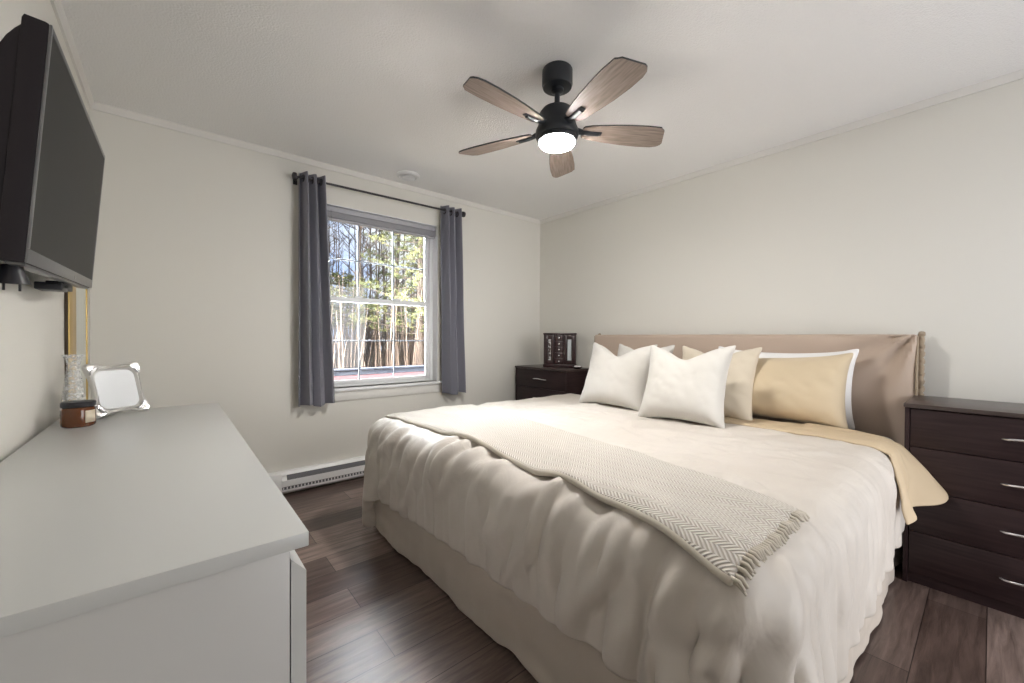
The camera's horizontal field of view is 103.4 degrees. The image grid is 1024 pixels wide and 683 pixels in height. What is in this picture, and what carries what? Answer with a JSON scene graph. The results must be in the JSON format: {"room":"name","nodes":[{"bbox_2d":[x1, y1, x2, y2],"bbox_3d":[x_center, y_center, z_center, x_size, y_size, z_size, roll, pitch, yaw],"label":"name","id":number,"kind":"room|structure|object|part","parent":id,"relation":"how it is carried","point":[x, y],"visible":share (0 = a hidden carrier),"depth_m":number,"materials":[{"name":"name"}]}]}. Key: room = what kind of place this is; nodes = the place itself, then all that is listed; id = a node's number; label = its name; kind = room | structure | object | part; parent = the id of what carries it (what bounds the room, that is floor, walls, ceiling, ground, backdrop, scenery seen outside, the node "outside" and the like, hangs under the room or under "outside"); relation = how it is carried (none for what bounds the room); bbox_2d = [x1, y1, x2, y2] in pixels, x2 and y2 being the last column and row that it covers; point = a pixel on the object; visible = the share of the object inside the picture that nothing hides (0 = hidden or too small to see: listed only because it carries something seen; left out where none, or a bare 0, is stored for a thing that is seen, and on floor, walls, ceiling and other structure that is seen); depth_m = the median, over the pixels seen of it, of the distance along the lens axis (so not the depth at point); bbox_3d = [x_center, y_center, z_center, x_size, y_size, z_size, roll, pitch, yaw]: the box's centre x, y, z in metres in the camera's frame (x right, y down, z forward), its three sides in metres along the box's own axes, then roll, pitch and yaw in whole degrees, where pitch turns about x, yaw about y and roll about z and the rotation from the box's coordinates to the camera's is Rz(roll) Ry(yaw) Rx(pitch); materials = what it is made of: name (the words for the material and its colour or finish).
{"room":"bedroom","nodes":[
{"label":"bedroom","id":0,"kind":"room"},
{"bbox_2d":[0,0,89,461],"bbox_3d":[-0.951,-0.094,0.499,0.140,2.340,4.570,0,1,-40],"label":"wall","id":1,"kind":"structure","parent":0,"point":[32,351],"depth_m":1.26,"materials":[{"name":"white paint"}]},
{"bbox_2d":[0,14,104,291],"bbox_3d":[-1.323,-0.410,1.161,0.143,0.592,0.915,0,1,-40],"label":"television","id":2,"kind":"object","parent":1,"relation":"attached to","point":[52,157],"visible":1,"depth_m":0.89,"materials":[{"name":"black plastic"}]},
{"bbox_2d":[50,0,93,106],"bbox_3d":[-0.875,-1.246,0.531,0.022,0.036,4.268,0,1,-40],"label":"trim","id":3,"kind":"structure","parent":1,"relation":"attached to","point":[57,6],"depth_m":1.73,"materials":[{"name":"white paint"}]},
{"bbox_2d":[64,287,87,400],"bbox_3d":[-1.981,0.122,1.844,0.014,1.378,0.480,0,1,-40],"label":"wall mirror","id":4,"kind":"object","parent":1,"relation":"attached to","point":[76,301],"visible":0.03,"depth_m":1.78,"materials":[{"name":"brown mirror"}]},
{"bbox_3d":[-1.983,0.122,1.842,0.010,1.378,0.480,0,1,-40],"label":"frame","id":5,"kind":"part","parent":4,"relation":"part of","materials":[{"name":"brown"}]},
{"bbox_2d":[76,288,86,399],"bbox_3d":[-2.028,0.122,1.898,0.010,1.342,0.308,0,1,-40],"label":"mirror glass","id":6,"kind":"object","parent":4,"relation":"attached to","point":[81,294],"depth_m":1.90,"materials":[{"name":"white"}]},
{"bbox_2d":[89,102,540,472],"bbox_3d":[-1.025,-0.122,3.310,3.370,2.340,0.175,0,1,-40],"label":"wall","id":7,"kind":"structure","parent":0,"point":[195,282],"depth_m":2.65,"materials":[{"name":"white paint"}]},
{"bbox_2d":[268,456,364,492],"bbox_3d":[-0.902,0.956,3.316,2.010,0.137,0.068,0,1,-40],"label":"baseboard heater","id":8,"kind":"object","parent":7,"relation":"attached to","point":[294,479],"visible":0.32,"depth_m":2.88,"materials":[{"name":"white metal"}]},
{"bbox_2d":[282,476,363,493],"bbox_3d":[-0.993,1.024,3.277,3.370,0.050,0.012,0,1,-40],"label":"baseboard","id":9,"kind":"structure","parent":7,"relation":"attached to","point":[360,476],"depth_m":2.94,"materials":[{"name":"white paint"}]},
{"bbox_2d":[292,172,465,216],"bbox_3d":[-0.973,-1.129,3.198,1.390,0.072,0.111,0,1,-40],"label":"curtain rod","id":10,"kind":"object","parent":7,"relation":"attached to","point":[295,177],"visible":0.73,"depth_m":3.06,"materials":[{"name":"grey metal"}]},
{"bbox_2d":[298,171,334,406],"bbox_3d":[-1.365,-0.353,2.835,0.236,1.626,0.100,0,1,-38],"label":"curtain","id":11,"kind":"object","parent":10,"relation":"hanging from","point":[315,364],"visible":1,"depth_m":2.83,"materials":[{"name":"grey fabric"}]},
{"bbox_2d":[440,205,465,394],"bbox_3d":[-0.511,-0.352,3.555,0.252,1.648,0.101,0,1,-37],"label":"curtain","id":12,"kind":"object","parent":10,"relation":"hanging from","point":[453,373],"visible":1,"depth_m":3.54,"materials":[{"name":"grey fabric"}]},
{"bbox_2d":[327,205,435,282],"bbox_3d":[-1.058,-0.708,3.250,0.981,0.592,0.056,0,1,-40],"label":"blind","id":13,"kind":"object","parent":7,"relation":"attached to","point":[336,214],"visible":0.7,"depth_m":3.21,"materials":[{"name":"grey plastic"}]},
{"bbox_3d":[-1.059,-0.911,3.251,0.969,0.014,0.044,0,1,-40],"label":"rail","id":14,"kind":"part","parent":13,"relation":"part of","materials":[{"name":"grey plastic"}]},
{"bbox_2d":[327,203,437,386],"bbox_3d":[-1.081,-0.332,3.279,1.005,1.360,0.134,0,1,-40],"label":"window","id":15,"kind":"structure","parent":7,"relation":"attached to","point":[428,243],"depth_m":3.52,"materials":[{"name":"white plastic"}]},
{"bbox_2d":[329,226,423,299],"bbox_3d":[-1.118,-0.639,3.322,0.875,0.587,0.008,0,1,-40],"label":"grille","id":16,"kind":"object","parent":15,"relation":"attached to","point":[357,260],"depth_m":3.30,"materials":[{"name":"grey plastic"}]},
{"bbox_2d":[332,303,424,378],"bbox_3d":[-1.103,-0.005,3.307,0.867,0.608,0.008,0,1,-40],"label":"grille","id":17,"kind":"object","parent":15,"relation":"attached to","point":[405,304],"depth_m":3.39,"materials":[{"name":"grey plastic"}]},
{"bbox_3d":[-1.098,-0.006,3.300,0.935,0.678,0.024,0,1,-40],"label":"sash","id":18,"kind":"part","parent":15,"relation":"part of","materials":[{"name":"white plastic"}]},
{"bbox_3d":[-1.113,-0.644,3.315,0.935,0.668,0.024,0,1,-40],"label":"sash","id":19,"kind":"part","parent":15,"relation":"part of","materials":[{"name":"white plastic"}]},
{"bbox_2d":[61,0,1023,219],"bbox_3d":[0.398,-1.318,1.618,3.650,0.100,4.570,0,1,-40],"label":"ceiling","id":20,"kind":"structure","parent":0,"point":[371,87],"depth_m":1.90,"materials":[{"name":"white paint"}]},
{"bbox_2d":[396,170,419,180],"bbox_3d":[-0.804,-1.271,3.130,0.180,0.036,0.180,0,1,-40],"label":"smoke detector","id":21,"kind":"object","parent":20,"relation":"in","point":[406,175],"visible":1,"depth_m":3.10,"materials":[{"name":"white plastic"}]},
{"bbox_2d":[459,56,663,177],"bbox_3d":[0.200,-1.091,1.864,1.008,0.361,1.020,0,1,-40],"label":"ceiling fan","id":22,"kind":"object","parent":20,"relation":"hanging from","point":[557,131],"visible":1,"depth_m":1.82,"materials":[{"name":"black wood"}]},
{"bbox_3d":[-0.078,-0.995,2.054,0.415,0.007,0.140,1,13,29],"label":"blade","id":23,"kind":"part","parent":22,"relation":"part of","materials":[{"name":"brown wood"}]},
{"bbox_3d":[-0.027,-0.991,1.671,0.415,0.007,0.140,0,13,-43],"label":"blade","id":24,"kind":"part","parent":22,"relation":"part of","materials":[{"name":"brown wood"}]},
{"bbox_3d":[0.082,-0.994,1.969,0.136,0.034,0.038,1,13,29],"label":"blade arm","id":25,"kind":"part","parent":22,"relation":"part of","materials":[{"name":"black metal"}]},
{"bbox_3d":[0.104,-0.992,1.797,0.136,0.034,0.038,0,13,-43],"label":"blade arm","id":26,"kind":"part","parent":22,"relation":"part of","materials":[{"name":"black metal"}]},
{"bbox_2d":[539,134,574,152],"bbox_3d":[0.211,-0.922,1.899,0.166,0.024,0.166,0,1,-40],"label":"diffuser","id":27,"kind":"object","parent":22,"relation":"attached to","point":[552,143],"depth_m":1.86,"materials":[{"name":"white glass"}]},
{"bbox_3d":[0.270,-0.995,2.222,0.140,0.007,0.415,-12,-2,11],"label":"blade","id":28,"kind":"part","parent":22,"relation":"part of","materials":[{"name":"brown wood"}]},
{"bbox_3d":[0.274,-0.991,1.765,0.038,0.034,0.136,13,-5,-25],"label":"blade arm","id":29,"kind":"part","parent":22,"relation":"part of","materials":[{"name":"black metal"}]},
{"bbox_3d":[0.357,-0.992,1.916,0.136,0.034,0.038,0,-11,-7],"label":"blade arm","id":30,"kind":"part","parent":22,"relation":"part of","materials":[{"name":"black metal"}]},
{"bbox_3d":[0.353,-0.988,1.601,0.140,0.007,0.415,13,-5,-25],"label":"blade","id":31,"kind":"part","parent":22,"relation":"part of","materials":[{"name":"brown wood"}]},
{"bbox_3d":[0.537,-0.991,1.942,0.415,0.007,0.140,0,-11,-7],"label":"blade","id":32,"kind":"part","parent":22,"relation":"part of","materials":[{"name":"brown wood"}]},
{"bbox_2d":[283,477,1023,682],"bbox_3d":[0.385,1.122,1.642,3.650,0.100,4.570,0,1,-40],"label":"floor","id":33,"kind":"structure","parent":0,"point":[373,615],"depth_m":1.51,"materials":[{"name":"brown wood"}]},
{"bbox_2d":[0,403,308,682],"bbox_3d":[-1.021,0.680,1.097,0.480,0.780,1.600,0,1,-40],"label":"dresser","id":34,"kind":"object","parent":33,"relation":"on","point":[153,545],"visible":0.88,"depth_m":0.61,"materials":[{"name":"grey paint"}]},
{"bbox_2d":[60,400,95,427],"bbox_3d":[-1.464,0.243,1.366,0.085,0.084,0.085,0,1,-40],"label":"candle jar","id":35,"kind":"object","parent":34,"relation":"on","point":[75,413],"visible":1,"depth_m":1.34,"materials":[{"name":"orange glass"}]},
{"bbox_3d":[-1.464,0.210,1.365,0.085,0.018,0.085,0,1,-40],"label":"lid","id":36,"kind":"part","parent":35,"relation":"part of","materials":[{"name":"black plastic"}]},
{"bbox_2d":[82,361,148,418],"bbox_3d":[-1.534,0.181,1.556,0.117,0.202,0.184,0,1,13],"label":"photo frame","id":37,"kind":"object","parent":34,"relation":"on","point":[115,389],"visible":0.97,"depth_m":1.54,"materials":[{"name":"silver metal"}]},
{"bbox_3d":[-0.523,0.701,0.488,0.452,0.756,0.018,0,1,-40],"label":"panel","id":38,"kind":"part","parent":34,"relation":"part of","materials":[{"name":"grey wood"}]},
{"bbox_3d":[-0.589,0.443,0.935,0.022,0.222,0.796,0,1,-40],"label":"drawer","id":39,"kind":"part","parent":34,"relation":"part of","materials":[{"name":"grey paint"}]},
{"bbox_2d":[515,364,588,399],"bbox_3d":[0.390,0.647,3.896,0.414,0.805,0.690,0,1,-40],"label":"dresser","id":40,"kind":"object","parent":33,"relation":"on","point":[532,381],"visible":0.41,"depth_m":3.71,"materials":[{"name":"brown wood"}]},
{"bbox_3d":[0.187,0.652,4.160,0.385,0.787,0.016,0,1,-40],"label":"panel","id":41,"kind":"part","parent":40,"relation":"part of","materials":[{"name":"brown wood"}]},
{"bbox_3d":[0.264,0.353,3.785,0.016,0.170,0.645,0,1,-40],"label":"drawer","id":42,"kind":"part","parent":40,"relation":"part of","materials":[{"name":"brown wood"}]},
{"bbox_3d":[0.263,0.533,3.787,0.016,0.185,0.645,0,1,-40],"label":"drawer","id":43,"kind":"part","parent":40,"relation":"part of","materials":[{"name":"brown wood"}]},
{"bbox_2d":[543,333,576,367],"bbox_3d":[0.461,0.082,3.874,0.312,0.326,0.175,0,1,10],"label":"jewelry box","id":44,"kind":"object","parent":40,"relation":"on","point":[559,348],"visible":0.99,"depth_m":3.81,"materials":[{"name":"black wood"}]},
{"bbox_3d":[0.355,0.075,3.825,0.082,0.272,0.012,0,1,10],"label":"door","id":45,"kind":"part","parent":44,"relation":"part of","materials":[{"name":"black wood"}]},
{"bbox_3d":[0.443,0.186,3.812,0.084,0.052,0.014,0,1,10],"label":"drawer","id":46,"kind":"part","parent":44,"relation":"part of","materials":[{"name":"black wood"}]},
{"bbox_3d":[0.444,-0.032,3.809,0.084,0.052,0.014,0,1,10],"label":"drawer","id":47,"kind":"part","parent":44,"relation":"part of","materials":[{"name":"black wood"}]},
{"bbox_3d":[0.444,0.022,3.810,0.084,0.052,0.014,0,1,10],"label":"drawer","id":48,"kind":"part","parent":44,"relation":"part of","materials":[{"name":"black wood"}]},
{"bbox_3d":[0.444,0.077,3.811,0.084,0.052,0.014,0,1,10],"label":"drawer","id":49,"kind":"part","parent":44,"relation":"part of","materials":[{"name":"black wood"}]},
{"bbox_3d":[0.443,0.131,3.811,0.084,0.052,0.014,0,1,10],"label":"drawer","id":50,"kind":"part","parent":44,"relation":"part of","materials":[{"name":"black wood"}]},
{"bbox_3d":[0.463,-0.073,3.878,0.312,0.016,0.164,0,1,10],"label":"lid","id":51,"kind":"part","parent":44,"relation":"part of","materials":[{"name":"black wood"}]},
{"bbox_3d":[0.538,0.076,3.793,0.094,0.272,0.012,0,1,10],"label":"door","id":52,"kind":"part","parent":44,"relation":"part of","materials":[{"name":"black wood"}]},
{"bbox_3d":[0.616,0.660,3.651,0.385,0.787,0.016,0,1,-40],"label":"panel","id":53,"kind":"part","parent":40,"relation":"part of","materials":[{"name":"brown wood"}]},
{"bbox_2d":[375,331,925,682],"bbox_3d":[0.655,0.503,2.214,2.134,1.130,2.096,0,1,-40],"label":"bed","id":54,"kind":"object","parent":33,"relation":"on","point":[889,369],"visible":0.19,"depth_m":1.99,"materials":[{"name":"fabric"}]},
{"bbox_2d":[362,393,947,682],"bbox_3d":[0.470,0.728,2.044,1.804,0.640,2.311,0,1,-40],"label":"duvet","id":55,"kind":"object","parent":54,"relation":"on","point":[609,580],"visible":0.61,"depth_m":1.20,"materials":[{"name":"fabric"}]},
{"bbox_2d":[383,404,809,595],"bbox_3d":[0.052,0.500,1.755,0.581,0.217,2.048,0,1,-37],"label":"throw blanket","id":56,"kind":"object","parent":55,"relation":"on","point":[726,526],"visible":0.99,"depth_m":1.17,"materials":[{"name":"beige fabric"}]},
{"bbox_2d":[579,342,656,410],"bbox_3d":[0.701,0.228,2.727,0.276,0.435,0.488,0,1,-40],"label":"cushion","id":57,"kind":"object","parent":55,"relation":"on","point":[611,379],"visible":0.9,"depth_m":2.62,"materials":[{"name":"white fabric"}]},
{"bbox_2d":[617,344,674,355],"bbox_3d":[0.914,0.240,2.906,0.231,0.437,0.470,0,1,-40],"label":"cushion","id":58,"kind":"object","parent":55,"relation":"on","point":[622,349],"visible":0.09,"depth_m":3.00,"materials":[{"name":"white fabric"}]},
{"bbox_2d":[638,345,735,427],"bbox_3d":[0.959,0.237,2.263,0.268,0.435,0.496,0,1,-40],"label":"cushion","id":59,"kind":"object","parent":55,"relation":"on","point":[693,389],"visible":0.99,"depth_m":2.16,"materials":[{"name":"white fabric"}]},
{"bbox_2d":[682,346,761,419],"bbox_3d":[1.225,0.248,2.448,0.240,0.432,0.469,0,1,-40],"label":"cushion","id":60,"kind":"object","parent":55,"relation":"on","point":[743,364],"visible":0.35,"depth_m":2.30,"materials":[{"name":"beige fabric"}]},
{"bbox_3d":[1.415,0.382,2.853,0.111,0.867,2.040,0,1,-40],"label":"headboard","id":61,"kind":"part","parent":54,"relation":"part of","materials":[{"name":"fabric"}]},
{"bbox_2d":[718,346,858,429],"bbox_3d":[1.579,0.246,2.400,0.228,0.420,0.723,0,1,-40],"label":"pillow","id":62,"kind":"object","parent":54,"relation":"on","point":[848,406],"visible":0.19,"depth_m":2.15,"materials":[{"name":"white fabric"}]},
{"bbox_2d":[752,353,852,428],"bbox_3d":[1.442,0.265,2.396,0.272,0.421,0.893,0,1,-40],"label":"pillow","id":63,"kind":"object","parent":54,"relation":"on","point":[804,389],"visible":0.55,"depth_m":2.15,"materials":[{"name":"beige fabric"}]},
{"bbox_2d":[902,395,1023,618],"bbox_3d":[2.146,0.680,1.663,0.439,0.802,0.742,0,1,-40],"label":"dresser","id":64,"kind":"object","parent":33,"relation":"on","point":[969,546],"visible":0.91,"depth_m":1.67,"materials":[{"name":"brown wood"}]},
{"bbox_3d":[1.925,0.685,1.947,0.410,0.784,0.016,0,1,-40],"label":"panel","id":65,"kind":"part","parent":64,"relation":"part of","materials":[{"name":"brown wood"}]},
{"bbox_3d":[2.006,0.941,1.549,0.016,0.185,0.697,0,1,-40],"label":"drawer","id":66,"kind":"part","parent":64,"relation":"part of","materials":[{"name":"brown wood"}]},
{"bbox_3d":[2.007,0.753,1.547,0.016,0.185,0.697,0,1,-40],"label":"drawer","id":67,"kind":"part","parent":64,"relation":"part of","materials":[{"name":"brown wood"}]},
{"bbox_3d":[2.009,0.386,1.543,0.016,0.167,0.697,0,1,-40],"label":"drawer","id":68,"kind":"part","parent":64,"relation":"part of","materials":[{"name":"brown wood"}]},
{"bbox_3d":[2.008,0.565,1.545,0.016,0.185,0.697,0,1,-40],"label":"drawer","id":69,"kind":"part","parent":64,"relation":"part of","materials":[{"name":"brown wood"}]},
{"bbox_3d":[2.307,0.679,1.799,0.008,0.764,0.702,0,1,-40],"label":"panel","id":70,"kind":"part","parent":64,"relation":"part of","materials":[{"name":"brown wood"}]},
{"bbox_3d":[1.989,0.939,1.535,0.034,0.018,0.180,0,1,-40],"label":"handle","id":71,"kind":"part","parent":64,"relation":"part of","materials":[{"name":"silver metal"}]},
{"bbox_3d":[1.990,0.751,1.533,0.034,0.018,0.180,0,1,-40],"label":"handle","id":72,"kind":"part","parent":64,"relation":"part of","materials":[{"name":"silver metal"}]},
{"bbox_3d":[1.992,0.384,1.529,0.034,0.018,0.180,0,1,-40],"label":"handle","id":73,"kind":"part","parent":64,"relation":"part of","materials":[{"name":"silver metal"}]},
{"bbox_3d":[1.991,0.563,1.531,0.034,0.018,0.180,0,1,-40],"label":"handle","id":74,"kind":"part","parent":64,"relation":"part of","materials":[{"name":"silver metal"}]},
{"bbox_2d":[539,79,1023,402],"bbox_3d":[1.733,-0.102,2.761,0.140,2.340,4.570,0,1,-40],"label":"wall","id":75,"kind":"structure","parent":0,"point":[913,222],"depth_m":2.38,"materials":[{"name":"white paint"}]},
{"bbox_2d":[540,69,1023,223],"bbox_3d":[1.685,-1.253,2.689,0.022,0.036,4.268,0,1,-40],"label":"trim","id":76,"kind":"structure","parent":75,"relation":"attached to","point":[1017,75],"depth_m":2.43,"materials":[{"name":"white paint"}]},
{"label":"outside","id":77,"kind":"structure","parent":0,"visible":0},
{"bbox_3d":[-8.705,1.498,24.297,42.000,0.100,41.660,0,1,-40],"label":"ground","id":78,"kind":"structure","parent":77,"visible":0},
{"bbox_2d":[328,221,339,293],"bbox_3d":[-6.356,-3.246,13.686,1.338,9.646,1.344,0,1,-41],"label":"bare tree","id":79,"kind":"object","parent":78,"relation":"on","point":[328,221],"visible":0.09,"depth_m":13.71,"materials":[{"name":"brown plant"}]},
{"bbox_2d":[328,228,345,313],"bbox_3d":[-6.446,-3.602,13.671,1.568,10.356,1.854,1,1,21],"label":"bare tree","id":80,"kind":"object","parent":78,"relation":"on","point":[332,228],"visible":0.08,"depth_m":13.63,"materials":[{"name":"beige plant"}]},
{"bbox_2d":[330,222,346,368],"bbox_3d":[-4.825,-2.533,10.764,1.156,8.294,1.150,1,1,22],"label":"bare tree","id":81,"kind":"object","parent":78,"relation":"on","point":[337,222],"visible":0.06,"depth_m":10.84,"materials":[{"name":"brown plant"}]},
{"bbox_2d":[332,223,345,306],"bbox_3d":[-7.548,-2.911,17.522,1.187,8.886,2.076,0,1,-45],"label":"bare tree","id":82,"kind":"object","parent":78,"relation":"on","point":[338,223],"visible":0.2,"depth_m":17.59,"materials":[{"name":"brown plant"}]},
{"bbox_2d":[329,221,353,363],"bbox_3d":[-4.907,-0.948,10.770,1.492,5.123,1.190,0,1,-24],"label":"bare tree","id":83,"kind":"object","parent":78,"relation":"on","point":[333,234],"visible":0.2,"depth_m":10.73,"materials":[{"name":"brown plant"}]},
{"bbox_2d":[339,224,363,331],"bbox_3d":[-7.702,-3.129,19.669,1.983,9.279,1.221,0,1,12],"label":"bare tree","id":84,"kind":"object","parent":78,"relation":"on","point":[350,224],"visible":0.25,"depth_m":19.69,"materials":[{"name":"beige plant"}]},
{"bbox_2d":[337,222,368,351],"bbox_3d":[-5.819,-1.890,14.833,1.527,6.918,1.212,0,1,-3],"label":"bare tree","id":85,"kind":"object","parent":78,"relation":"on","point":[342,234],"visible":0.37,"depth_m":14.76,"materials":[{"name":"beige plant"}]},
{"bbox_2d":[330,270,387,368],"bbox_3d":[-3.553,0.094,8.308,1.723,3.106,1.910,0,1,-34],"label":"evergreen tree","id":86,"kind":"object","parent":78,"relation":"on","point":[336,276],"visible":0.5,"depth_m":8.25,"materials":[{"name":"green plant"}]},
{"bbox_2d":[355,228,371,332],"bbox_3d":[-5.895,-2.374,15.989,1.837,7.861,1.050,1,1,29],"label":"bare tree","id":87,"kind":"object","parent":78,"relation":"on","point":[363,228],"visible":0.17,"depth_m":15.88,"materials":[{"name":"brown plant"}]},
{"bbox_2d":[356,235,372,347],"bbox_3d":[-6.388,-1.665,17.301,1.490,6.413,1.868,1,1,37],"label":"bare tree","id":88,"kind":"object","parent":78,"relation":"on","point":[362,235],"visible":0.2,"depth_m":17.32,"materials":[{"name":"brown plant"}]},
{"bbox_2d":[341,223,388,367],"bbox_3d":[-4.154,-2.044,11.002,2.132,7.319,1.700,1,1,26],"label":"bare tree","id":89,"kind":"object","parent":78,"relation":"on","point":[343,223],"visible":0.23,"depth_m":10.85,"materials":[{"name":"brown plant"}]},
{"bbox_2d":[354,227,382,366],"bbox_3d":[-3.835,-1.565,11.033,0.850,6.363,1.487,0,1,-35],"label":"bare tree","id":90,"kind":"object","parent":78,"relation":"on","point":[362,227],"visible":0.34,"depth_m":10.97,"materials":[{"name":"brown plant"}]},
{"bbox_2d":[355,233,385,366],"bbox_3d":[-3.888,-1.323,11.286,1.167,5.872,1.318,1,1,23],"label":"bare tree","id":91,"kind":"object","parent":78,"relation":"on","point":[369,233],"visible":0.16,"depth_m":11.22,"materials":[{"name":"beige plant"}]},
{"bbox_2d":[328,226,413,367],"bbox_3d":[-3.087,-1.772,8.508,1.992,6.836,1.588,0,1,-6],"label":"bare tree","id":92,"kind":"object","parent":78,"relation":"on","point":[360,227],"visible":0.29,"depth_m":8.56,"materials":[{"name":"brown plant"}]},
{"bbox_2d":[364,230,381,361],"bbox_3d":[-6.596,-3.086,19.089,1.232,9.216,2.154,0,1,-14],"label":"bare tree","id":93,"kind":"object","parent":78,"relation":"on","point":[365,230],"visible":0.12,"depth_m":19.02,"materials":[{"name":"brown plant"}]},
{"bbox_2d":[340,229,413,366],"bbox_3d":[-3.155,-2.275,9.162,1.756,7.827,1.556,1,1,22],"label":"bare tree","id":94,"kind":"object","parent":78,"relation":"on","point":[383,269],"visible":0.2,"depth_m":9.15,"materials":[{"name":"beige plant"}]},
{"bbox_2d":[331,269,424,368],"bbox_3d":[-6.605,0.009,15.579,10.403,3.104,20.358,0,1,-7],"label":"undergrowth","id":95,"kind":"object","parent":78,"relation":"on","point":[349,360],"visible":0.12,"depth_m":8.32,"materials":[{"name":"plant"}]},
{"bbox_2d":[334,365,424,375],"bbox_3d":[-1.790,0.984,4.221,3.900,1.402,0.160,0,1,-40],"label":"deck railing","id":96,"kind":"object","parent":78,"relation":"on","point":[413,368],"visible":0.08,"depth_m":4.41,"materials":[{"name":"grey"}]},
{"bbox_2d":[372,231,391,366],"bbox_3d":[-3.232,-2.199,10.190,1.008,7.656,1.636,0,1,-22],"label":"bare tree","id":97,"kind":"object","parent":78,"relation":"on","point":[381,231],"visible":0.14,"depth_m":10.26,"materials":[{"name":"beige plant"}]},
{"bbox_2d":[373,232,392,333],"bbox_3d":[-5.428,-2.148,18.381,1.652,7.365,1.464,0,1,-29],"label":"bare tree","id":98,"kind":"object","parent":78,"relation":"on","point":[380,232],"visible":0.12,"depth_m":18.30,"materials":[{"name":"beige plant"}]},
{"bbox_2d":[348,230,424,364],"bbox_3d":[-1.864,-1.200,8.004,2.540,5.716,2.803,1,1,35],"label":"evergreen tree","id":99,"kind":"object","parent":78,"relation":"on","point":[419,243],"visible":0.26,"depth_m":7.80,"materials":[{"name":"green plant"}]},
{"bbox_2d":[364,228,410,362],"bbox_3d":[-3.509,-1.858,11.065,1.534,6.953,1.218,1,1,34],"label":"bare tree","id":100,"kind":"object","parent":78,"relation":"on","point":[366,228],"visible":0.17,"depth_m":11.11,"materials":[{"name":"beige plant"}]},
{"bbox_2d":[378,231,401,338],"bbox_3d":[-5.545,-3.070,18.018,1.231,9.216,2.154,0,1,-25],"label":"bare tree","id":101,"kind":"object","parent":78,"relation":"on","point":[378,231],"visible":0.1,"depth_m":17.94,"materials":[{"name":"brown plant"}]},
{"bbox_2d":[364,230,416,361],"bbox_3d":[-2.740,-3.333,10.052,1.307,9.931,2.122,1,1,30],"label":"bare tree","id":102,"kind":"object","parent":78,"relation":"on","point":[398,243],"visible":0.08,"depth_m":9.99,"materials":[{"name":"beige plant"}]},
{"bbox_2d":[379,238,404,352],"bbox_3d":[-4.229,-1.058,13.805,1.542,5.291,1.229,0,1,-6],"label":"bare tree","id":103,"kind":"object","parent":78,"relation":"on","point":[384,238],"visible":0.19,"depth_m":13.86,"materials":[{"name":"brown plant"}]},
{"bbox_2d":[390,233,402,308],"bbox_3d":[-6.660,-3.284,22.634,1.275,9.540,2.229,1,1,21],"label":"bare tree","id":104,"kind":"object","parent":78,"relation":"on","point":[390,233],"visible":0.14,"depth_m":22.66,"materials":[{"name":"brown plant"}]},
{"bbox_2d":[381,234,417,351],"bbox_3d":[-2.839,-2.726,10.737,1.730,8.702,1.952,0,1,-26],"label":"bare tree","id":105,"kind":"object","parent":78,"relation":"on","point":[403,271],"visible":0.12,"depth_m":10.81,"materials":[{"name":"beige plant"}]},
{"bbox_2d":[404,239,415,334],"bbox_3d":[-5.064,-1.992,20.654,1.229,7.015,1.548,1,1,20],"label":"bare tree","id":106,"kind":"object","parent":78,"relation":"on","point":[415,239],"visible":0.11,"depth_m":20.48,"materials":[{"name":"beige plant"}]},
{"bbox_2d":[396,235,424,360],"bbox_3d":[-2.242,-1.565,10.316,1.486,6.395,1.863,0,1,1],"label":"bare tree","id":107,"kind":"object","parent":78,"relation":"on","point":[396,235],"visible":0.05,"depth_m":10.17,"materials":[{"name":"brown plant"}]},
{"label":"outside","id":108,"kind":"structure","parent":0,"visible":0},
{"bbox_2d":[334,371,424,380],"bbox_3d":[-1.472,0.399,3.843,3.900,0.082,0.865,0,1,-40],"label":"roof","id":109,"kind":"structure","parent":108,"point":[366,376],"depth_m":4.21,"materials":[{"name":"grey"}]}
]}

